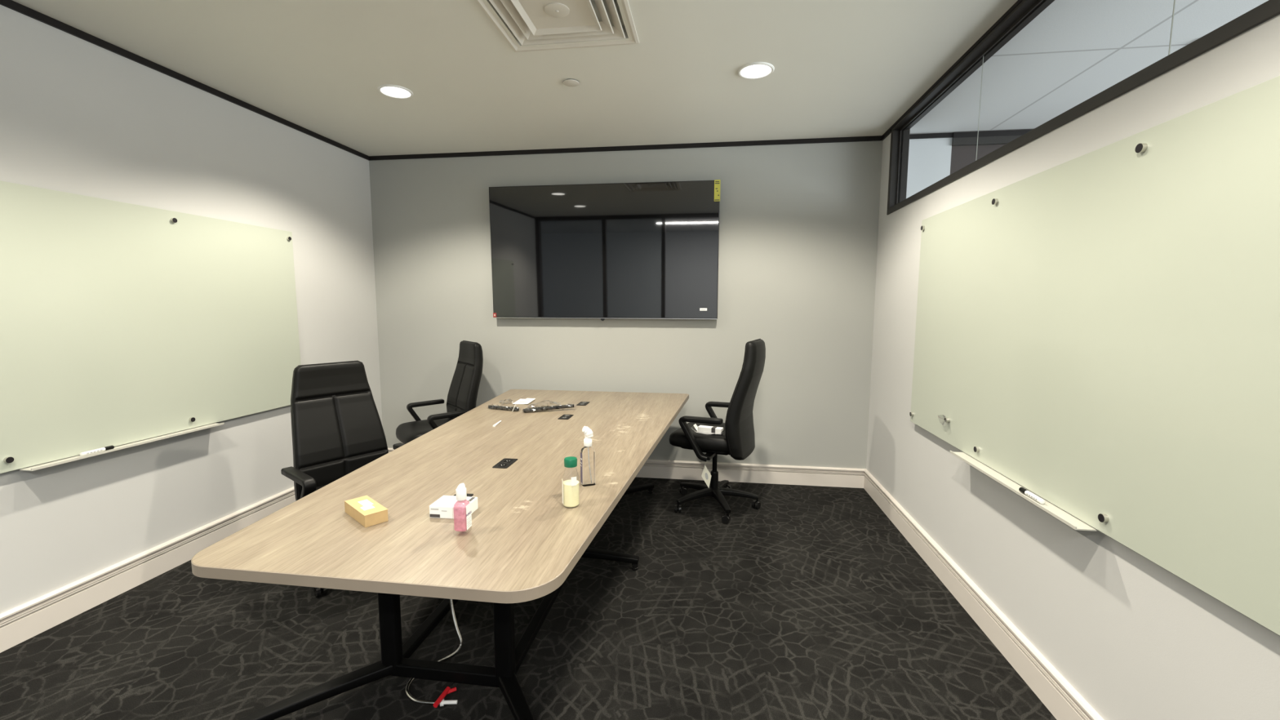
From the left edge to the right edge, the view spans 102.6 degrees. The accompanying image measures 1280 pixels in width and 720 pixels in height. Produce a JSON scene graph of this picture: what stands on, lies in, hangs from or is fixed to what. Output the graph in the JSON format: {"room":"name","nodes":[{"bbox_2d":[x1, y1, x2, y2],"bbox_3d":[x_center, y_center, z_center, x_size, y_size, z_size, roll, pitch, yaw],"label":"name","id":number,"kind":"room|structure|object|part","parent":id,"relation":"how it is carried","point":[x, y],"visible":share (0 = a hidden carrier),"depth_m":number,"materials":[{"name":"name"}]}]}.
{"room":"office","nodes":[
{"label":"office","id":0,"kind":"room"},
{"bbox_2d":[0,4,382,613],"bbox_3d":[-2.624,-0.163,2.327,0.120,2.644,4.520,1,6,8],"label":"wall","id":1,"kind":"structure","parent":0,"point":[78,116],"depth_m":2.69,"materials":[{"name":"paint"}]},
{"bbox_2d":[0,486,296,653],"bbox_3d":[-2.560,1.079,2.435,0.022,0.152,4.310,1,6,8],"label":"baseboard","id":2,"kind":"structure","parent":1,"relation":"attached to","point":[20,624],"depth_m":2.51,"materials":[{"name":"white wood"}]},
{"bbox_2d":[0,180,301,473],"bbox_3d":[-2.510,-0.162,2.392,0.087,1.177,2.328,1,6,8],"label":"board","id":3,"kind":"object","parent":1,"relation":"attached to","point":[121,323],"visible":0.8,"depth_m":2.51,"materials":[{"name":"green glass"}]},
{"bbox_2d":[80,445,114,456],"bbox_3d":[-2.507,0.419,2.370,0.018,0.018,0.128,1,6,8],"label":"marker","id":4,"kind":"object","parent":3,"relation":"on","point":[109,447],"visible":1,"depth_m":2.36,"materials":[{"name":"white plastic"}]},
{"bbox_2d":[19,422,224,471],"bbox_3d":[-2.486,0.409,2.541,0.060,0.010,0.850,1,6,8],"label":"marker tray","id":5,"kind":"object","parent":3,"relation":"on","point":[197,424],"depth_m":2.46,"materials":[{"name":"metal"}]},
{"bbox_2d":[0,0,369,160],"bbox_3d":[-2.559,-1.457,2.150,0.012,0.032,4.340,1,6,8],"label":"trim","id":6,"kind":"structure","parent":1,"relation":"attached to","point":[11,4],"depth_m":2.63,"materials":[{"name":"black wood"}]},
{"bbox_2d":[0,476,1056,719],"bbox_3d":[0.864,1.387,0.591,10.800,0.050,7.110,1,6,8],"label":"floor","id":7,"kind":"structure","parent":0,"point":[810,603],"depth_m":2.17,"materials":[{"name":"carpet"}]},
{"bbox_2d":[280,360,404,597],"bbox_3d":[-1.499,0.576,2.734,0.632,1.094,0.631,5,8,37],"label":"office chair","id":8,"kind":"object","parent":7,"relation":"on","point":[337,430],"visible":0.64,"depth_m":2.78,"materials":[{"name":"black leather"}]},
{"bbox_3d":[-1.660,0.691,2.508,0.288,0.289,0.059,5,8,37],"label":"armrest","id":9,"kind":"part","parent":8,"relation":"part of","materials":[{"name":"black plastic"}]},
{"bbox_3d":[-1.472,0.716,2.721,0.490,0.106,0.504,5,8,37],"label":"seat","id":10,"kind":"part","parent":8,"relation":"part of","materials":[{"name":"black leather"}]},
{"bbox_3d":[-1.681,0.406,2.846,0.185,0.770,0.476,5,8,37],"label":"backrest","id":11,"kind":"part","parent":8,"relation":"part of","materials":[{"name":"black leather"}]},
{"bbox_3d":[-1.324,0.644,2.954,0.288,0.289,0.059,5,8,37],"label":"armrest","id":12,"kind":"part","parent":8,"relation":"part of","materials":[{"name":"black plastic"}]},
{"bbox_2d":[395,340,483,444],"bbox_3d":[-1.551,0.426,3.999,0.610,1.124,0.623,-5,8,-38],"label":"office chair","id":13,"kind":"object","parent":7,"relation":"on","point":[462,395],"visible":0.65,"depth_m":3.98,"materials":[{"name":"black leather"}]},
{"bbox_3d":[-1.598,0.552,3.974,0.490,0.106,0.504,-5,8,-38],"label":"seat","id":14,"kind":"part","parent":13,"relation":"part of","materials":[{"name":"black leather"}]},
{"bbox_3d":[-1.751,0.480,4.204,0.288,0.289,0.059,-5,8,-38],"label":"armrest","id":15,"kind":"part","parent":13,"relation":"part of","materials":[{"name":"black plastic"}]},
{"bbox_3d":[-1.405,0.527,3.765,0.288,0.289,0.059,-5,8,-38],"label":"armrest","id":16,"kind":"part","parent":13,"relation":"part of","materials":[{"name":"black plastic"}]},
{"bbox_3d":[-1.390,0.242,4.104,0.185,0.770,0.476,-5,8,-38],"label":"backrest","id":17,"kind":"part","parent":13,"relation":"part of","materials":[{"name":"black leather"}]},
{"bbox_2d":[191,389,688,719],"bbox_3d":[-0.526,0.762,2.705,1.438,0.737,2.825,1,6,8],"label":"conference table","id":18,"kind":"object","parent":7,"relation":"on","point":[522,544],"visible":0.98,"depth_m":1.81,"materials":[{"name":"brown wood"}]},
{"bbox_2d":[344,495,388,527],"bbox_3d":[-0.880,0.483,1.645,0.177,0.040,0.069,6,8,42],"label":"sponge","id":19,"kind":"object","parent":18,"relation":"on","point":[365,510],"visible":1,"depth_m":1.61,"materials":[{"name":"yellow"}]},
{"bbox_3d":[-0.929,0.839,1.893,0.066,0.653,0.048,1,6,8],"label":"leg","id":20,"kind":"part","parent":18,"relation":"part of","materials":[{"name":"black metal"}]},
{"bbox_3d":[-0.806,1.057,2.813,0.044,0.035,1.760,1,6,8],"label":"floor rail","id":21,"kind":"part","parent":18,"relation":"part of","materials":[{"name":"black metal"}]},
{"bbox_2d":[404,599,462,706],"bbox_3d":[-0.746,0.866,1.881,0.226,0.697,0.217,1,6,8],"label":"cable","id":22,"kind":"object","parent":18,"relation":"attached to","point":[408,694],"visible":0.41,"depth_m":1.92,"materials":[{"name":"white plastic"},{"name":"red plastic"}]},
{"bbox_2d":[433,682,456,707],"bbox_3d":[-0.674,1.198,1.872,0.035,0.042,0.209,3,7,25],"label":"clip","id":23,"kind":"object","parent":22,"relation":"attached to","point":[447,690],"visible":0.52,"depth_m":1.82,"materials":[{"name":"plastic"}]},
{"bbox_2d":[429,495,478,519],"bbox_3d":[-0.607,0.481,1.675,0.122,0.041,0.093,1,6,7],"label":"carton","id":24,"kind":"object","parent":18,"relation":"on","point":[442,508],"visible":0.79,"depth_m":1.64,"materials":[{"name":"cardboard"}]},
{"bbox_2d":[431,498,451,511],"bbox_3d":[-0.617,0.470,1.663,0.094,0.017,0.068,1,6,7],"label":"print","id":25,"kind":"object","parent":24,"relation":"on","point":[441,504],"depth_m":1.64},
{"bbox_2d":[452,483,471,535],"bbox_3d":[-0.529,0.441,1.523,0.043,0.153,0.048,1,6,6],"label":"hand sanitizer bottle","id":26,"kind":"object","parent":18,"relation":"on","point":[462,507],"visible":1,"depth_m":1.51,"materials":[{"name":"pink plastic"}]},
{"bbox_2d":[453,493,473,497],"bbox_3d":[-0.637,0.488,1.782,0.066,0.003,0.132,1,6,8],"label":"power outlet","id":27,"kind":"object","parent":18,"relation":"on","point":[468,495],"visible":0.14,"depth_m":1.83,"materials":[{"name":"black plastic"}]},
{"bbox_2d":[488,404,520,411],"bbox_3d":[-0.884,0.307,3.321,0.247,0.032,0.051,2,7,21],"label":"bar","id":28,"kind":"object","parent":18,"relation":"on","point":[500,407],"visible":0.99,"depth_m":3.31,"materials":[{"name":"black plastic"}]},
{"bbox_3d":[-0.488,0.847,1.833,0.066,0.653,0.048,1,6,8],"label":"leg","id":29,"kind":"part","parent":18,"relation":"part of","materials":[{"name":"black metal"}]},
{"bbox_2d":[492,457,517,468],"bbox_3d":[-0.579,0.443,2.204,0.066,0.003,0.132,1,6,8],"label":"power outlet","id":30,"kind":"object","parent":18,"relation":"attached to","point":[504,463],"visible":1,"depth_m":2.20,"materials":[{"name":"black plastic"}]},
{"bbox_2d":[498,399,513,404],"bbox_3d":[-0.922,0.282,3.542,0.090,0.035,0.121,1,6,8],"label":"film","id":31,"kind":"object","parent":18,"relation":"on","point":[500,402],"visible":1,"depth_m":3.52,"materials":[{"name":"white plastic"}]},
{"bbox_2d":[512,398,535,404],"bbox_3d":[-0.813,0.289,3.606,0.110,0.007,0.200,1,6,4],"label":"instruction sheet","id":32,"kind":"object","parent":18,"relation":"on","point":[526,401],"visible":1,"depth_m":3.61,"materials":[{"name":"white paper"}]},
{"bbox_3d":[-0.366,1.065,2.753,0.044,0.035,1.760,1,6,8],"label":"floor rail","id":33,"kind":"part","parent":18,"relation":"part of","materials":[{"name":"black metal"}]},
{"bbox_2d":[523,400,576,413],"bbox_3d":[-0.602,0.295,3.349,0.346,0.053,0.175,-2,6,-20],"label":"bar","id":34,"kind":"object","parent":18,"relation":"on","point":[559,406],"visible":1,"depth_m":3.29,"materials":[{"name":"black plastic"}]},
{"bbox_2d":[558,414,573,419],"bbox_3d":[-0.451,0.346,3.120,0.066,0.003,0.132,1,6,8],"label":"power outlet","id":35,"kind":"object","parent":18,"relation":"attached to","point":[563,416],"visible":1,"depth_m":3.12,"materials":[{"name":"black plastic"}]},
{"bbox_2d":[561,456,579,507],"bbox_3d":[-0.235,0.413,1.737,0.059,0.164,0.059,-1,6,-12],"label":"juice bottle","id":36,"kind":"object","parent":18,"relation":"on","point":[571,488],"visible":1,"depth_m":1.72,"materials":[{"name":"plastic"}]},
{"bbox_2d":[576,401,590,405],"bbox_3d":[-0.392,0.301,3.543,0.066,0.003,0.132,1,6,8],"label":"power outlet","id":37,"kind":"object","parent":18,"relation":"attached to","point":[581,403],"visible":1,"depth_m":3.53,"materials":[{"name":"black plastic"}]},
{"bbox_2d":[580,426,595,486],"bbox_3d":[-0.197,0.360,1.938,0.052,0.226,0.039,-2,6,-20],"label":"hand sanitizer bottle","id":38,"kind":"object","parent":18,"relation":"on","point":[588,463],"visible":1,"depth_m":1.92,"materials":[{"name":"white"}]},
{"bbox_2d":[669,338,765,523],"bbox_3d":[0.534,0.443,3.587,0.624,1.188,0.643,3,7,25],"label":"office chair","id":39,"kind":"object","parent":7,"relation":"on","point":[737,441],"visible":0.98,"depth_m":3.38,"materials":[{"name":"black leather"}]},
{"bbox_3d":[0.376,0.945,3.559,0.268,0.066,0.060,-3,7,-27],"label":"leg","id":40,"kind":"part","parent":39,"relation":"part of","materials":[{"name":"black plastic"}]},
{"bbox_3d":[0.406,0.925,3.754,0.268,0.066,0.060,6,8,44],"label":"leg","id":41,"kind":"part","parent":39,"relation":"part of","materials":[{"name":"black plastic"}]},
{"bbox_3d":[0.489,0.532,3.611,0.490,0.106,0.504,3,7,25],"label":"seat","id":42,"kind":"part","parent":39,"relation":"part of","materials":[{"name":"black leather"}]},
{"bbox_3d":[0.394,0.513,3.343,0.288,0.289,0.059,3,7,25],"label":"armrest","id":43,"kind":"part","parent":39,"relation":"part of","materials":[{"name":"black plastic"}]},
{"bbox_2d":[701,461,711,488],"bbox_3d":[0.441,0.757,3.405,0.051,0.187,0.044,-3,7,-29],"label":"tag","id":44,"kind":"object","parent":39,"relation":"hanging from","point":[706,475],"visible":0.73,"depth_m":3.40,"materials":[{"name":"white paper"}]},
{"bbox_2d":[690,423,724,434],"bbox_3d":[0.467,0.470,3.479,0.220,0.045,0.115,3,7,25],"label":"packet","id":45,"kind":"object","parent":39,"relation":"on","point":[704,429],"visible":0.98,"depth_m":3.46,"materials":[{"name":"white paper"}]},
{"bbox_3d":[0.630,0.460,3.848,0.288,0.289,0.059,3,7,25],"label":"armrest","id":46,"kind":"part","parent":39,"relation":"part of","materials":[{"name":"black plastic"}]},
{"bbox_3d":[0.554,0.955,3.471,0.060,0.066,0.268,-1,6,-10],"label":"leg","id":47,"kind":"part","parent":39,"relation":"part of","materials":[{"name":"black plastic"}]},
{"bbox_3d":[0.598,0.922,3.788,0.060,0.066,0.269,3,7,25],"label":"leg","id":48,"kind":"part","parent":39,"relation":"part of","materials":[{"name":"black plastic"}]},
{"bbox_3d":[0.693,0.941,3.612,0.268,0.066,0.060,1,6,8],"label":"leg","id":49,"kind":"part","parent":39,"relation":"part of","materials":[{"name":"black plastic"}]},
{"bbox_3d":[0.728,0.252,3.470,0.185,0.770,0.476,3,7,25],"label":"backrest","id":50,"kind":"part","parent":39,"relation":"part of","materials":[{"name":"black leather"}]},
{"bbox_2d":[12,0,1268,155],"bbox_3d":[1.682,-1.298,0.242,9.179,0.080,7.210,1,6,8],"label":"ceiling","id":51,"kind":"structure","parent":0,"point":[843,68],"depth_m":2.62,"materials":[{"name":"paint"}]},
{"bbox_2d":[377,84,413,98],"bbox_3d":[-1.417,-1.554,2.973,0.188,0.008,0.188,1,6,8],"label":"recessed light","id":52,"kind":"object","parent":51,"relation":"in","point":[396,91],"visible":1,"depth_m":2.97,"materials":[{"name":"white plastic"}]},
{"bbox_2d":[474,0,639,52],"bbox_3d":[-0.348,-1.476,2.151,0.612,0.044,0.612,1,6,8],"label":"ceiling vent","id":53,"kind":"object","parent":51,"relation":"in","point":[532,22],"visible":1,"depth_m":2.25,"materials":[{"name":"metal"}]},
{"bbox_3d":[-0.348,-1.464,2.153,0.316,0.021,0.316,1,6,8],"label":"plate","id":54,"kind":"part","parent":53,"relation":"part of","materials":[{"name":"metal"}]},
{"bbox_3d":[-0.348,-1.465,2.152,0.104,0.010,0.104,1,6,8],"label":"damper knob","id":55,"kind":"part","parent":53,"relation":"part of","materials":[{"name":"metal"}]},
{"bbox_2d":[563,79,578,86],"bbox_3d":[-0.381,-1.534,2.839,0.088,0.012,0.088,1,6,8],"label":"sprinkler cover","id":56,"kind":"object","parent":51,"relation":"attached to","point":[569,82],"visible":1,"depth_m":2.83,"materials":[{"name":"plastic"}]},
{"bbox_2d":[737,62,774,79],"bbox_3d":[0.609,-1.518,2.695,0.188,0.008,0.188,1,6,8],"label":"recessed light","id":57,"kind":"object","parent":51,"relation":"in","point":[755,70],"visible":1,"depth_m":2.69,"materials":[{"name":"white plastic"}]},
{"bbox_2d":[368,137,952,468],"bbox_3d":[-0.014,-0.352,4.172,4.544,2.644,0.130,1,6,8],"label":"wall","id":58,"kind":"structure","parent":0,"point":[797,250],"depth_m":4.06,"materials":[{"name":"paint"}]},
{"bbox_2d":[488,179,720,320],"bbox_3d":[-0.299,-0.843,4.059,1.828,1.061,0.063,1,7,8],"label":"television","id":59,"kind":"object","parent":58,"relation":"attached to","point":[642,250],"visible":1,"depth_m":4.02,"materials":[{"name":"black glass"},{"name":"black plastic"}]},
{"bbox_2d":[368,135,881,160],"bbox_3d":[-0.244,-1.648,4.005,4.064,0.032,0.012,1,6,8],"label":"trim","id":60,"kind":"structure","parent":58,"relation":"attached to","point":[877,138],"depth_m":3.97,"materials":[{"name":"black wood"}]},
{"bbox_2d":[387,448,865,488],"bbox_3d":[-0.258,0.889,4.271,4.076,0.152,0.022,1,6,8],"label":"baseboard","id":61,"kind":"structure","parent":58,"relation":"attached to","point":[655,468],"depth_m":4.10,"materials":[{"name":"white wood"}]},
{"bbox_2d":[909,132,953,139],"bbox_3d":[2.050,-1.607,3.679,0.365,0.032,0.012,1,6,8],"label":"trim","id":62,"kind":"structure","parent":58,"relation":"attached to","point":[948,135],"depth_m":3.67,"materials":[{"name":"black metal"}]},
{"bbox_2d":[866,14,1279,719],"bbox_3d":[1.523,-0.090,1.758,0.100,2.644,4.520,1,6,8],"label":"wall","id":63,"kind":"structure","parent":0,"point":[1136,640],"depth_m":1.70,"materials":[{"name":"paint"}]},
{"bbox_2d":[881,127,891,140],"bbox_3d":[1.749,-1.603,3.632,0.012,0.032,0.186,1,6,8],"label":"trim","id":64,"kind":"structure","parent":63,"relation":"attached to","point":[888,131],"depth_m":3.63,"materials":[{"name":"black wood"}]},
{"bbox_2d":[863,468,1103,719],"bbox_3d":[1.457,1.149,1.884,0.022,0.152,4.310,1,6,8],"label":"baseboard","id":65,"kind":"structure","parent":63,"relation":"attached to","point":[1060,698],"depth_m":2.17,"materials":[{"name":"white wood"}]},
{"bbox_2d":[886,0,1279,214],"bbox_3d":[1.499,-1.093,1.499,0.114,0.594,4.192,1,6,8],"label":"window","id":66,"kind":"structure","parent":63,"relation":"in","point":[1026,11],"depth_m":2.21,"materials":[{"name":"black metal"}]},
{"bbox_2d":[909,75,1279,635],"bbox_3d":[1.440,-0.093,1.850,0.087,1.177,2.328,1,6,8],"label":"board","id":67,"kind":"object","parent":63,"relation":"attached to","point":[1098,330],"visible":1,"depth_m":1.44,"materials":[{"name":"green glass"}]},
{"bbox_2d":[937,414,950,425],"bbox_3d":[1.528,0.301,2.581,0.035,0.050,0.098,1,6,8],"label":"magnet","id":68,"kind":"object","parent":67,"relation":"attached to","point":[946,420],"visible":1,"depth_m":2.55,"materials":[{"name":"silver metal"}]},
{"bbox_2d":[949,450,1097,531],"bbox_3d":[1.437,0.478,2.003,0.060,0.010,0.850,1,6,8],"label":"marker tray","id":69,"kind":"object","parent":67,"relation":"on","point":[1063,516],"depth_m":1.87,"materials":[{"name":"metal"}]},
{"bbox_2d":[1018,487,1044,504],"bbox_3d":[1.407,0.486,1.843,0.018,0.018,0.128,1,6,8],"label":"marker","id":70,"kind":"object","parent":67,"relation":"on","point":[1022,490],"visible":1,"depth_m":1.83,"materials":[{"name":"white plastic"}]},
{"bbox_3d":[5.000,-0.265,3.484,3.450,2.644,0.130,1,6,8],"label":"wall","id":71,"kind":"structure","parent":0,"visible":0},
{"bbox_2d":[950,128,1032,174],"bbox_3d":[2.763,-0.303,3.781,1.065,2.644,0.150,1,6,8],"label":"door","id":72,"kind":"structure","parent":71,"relation":"in","point":[964,144],"depth_m":3.64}
]}

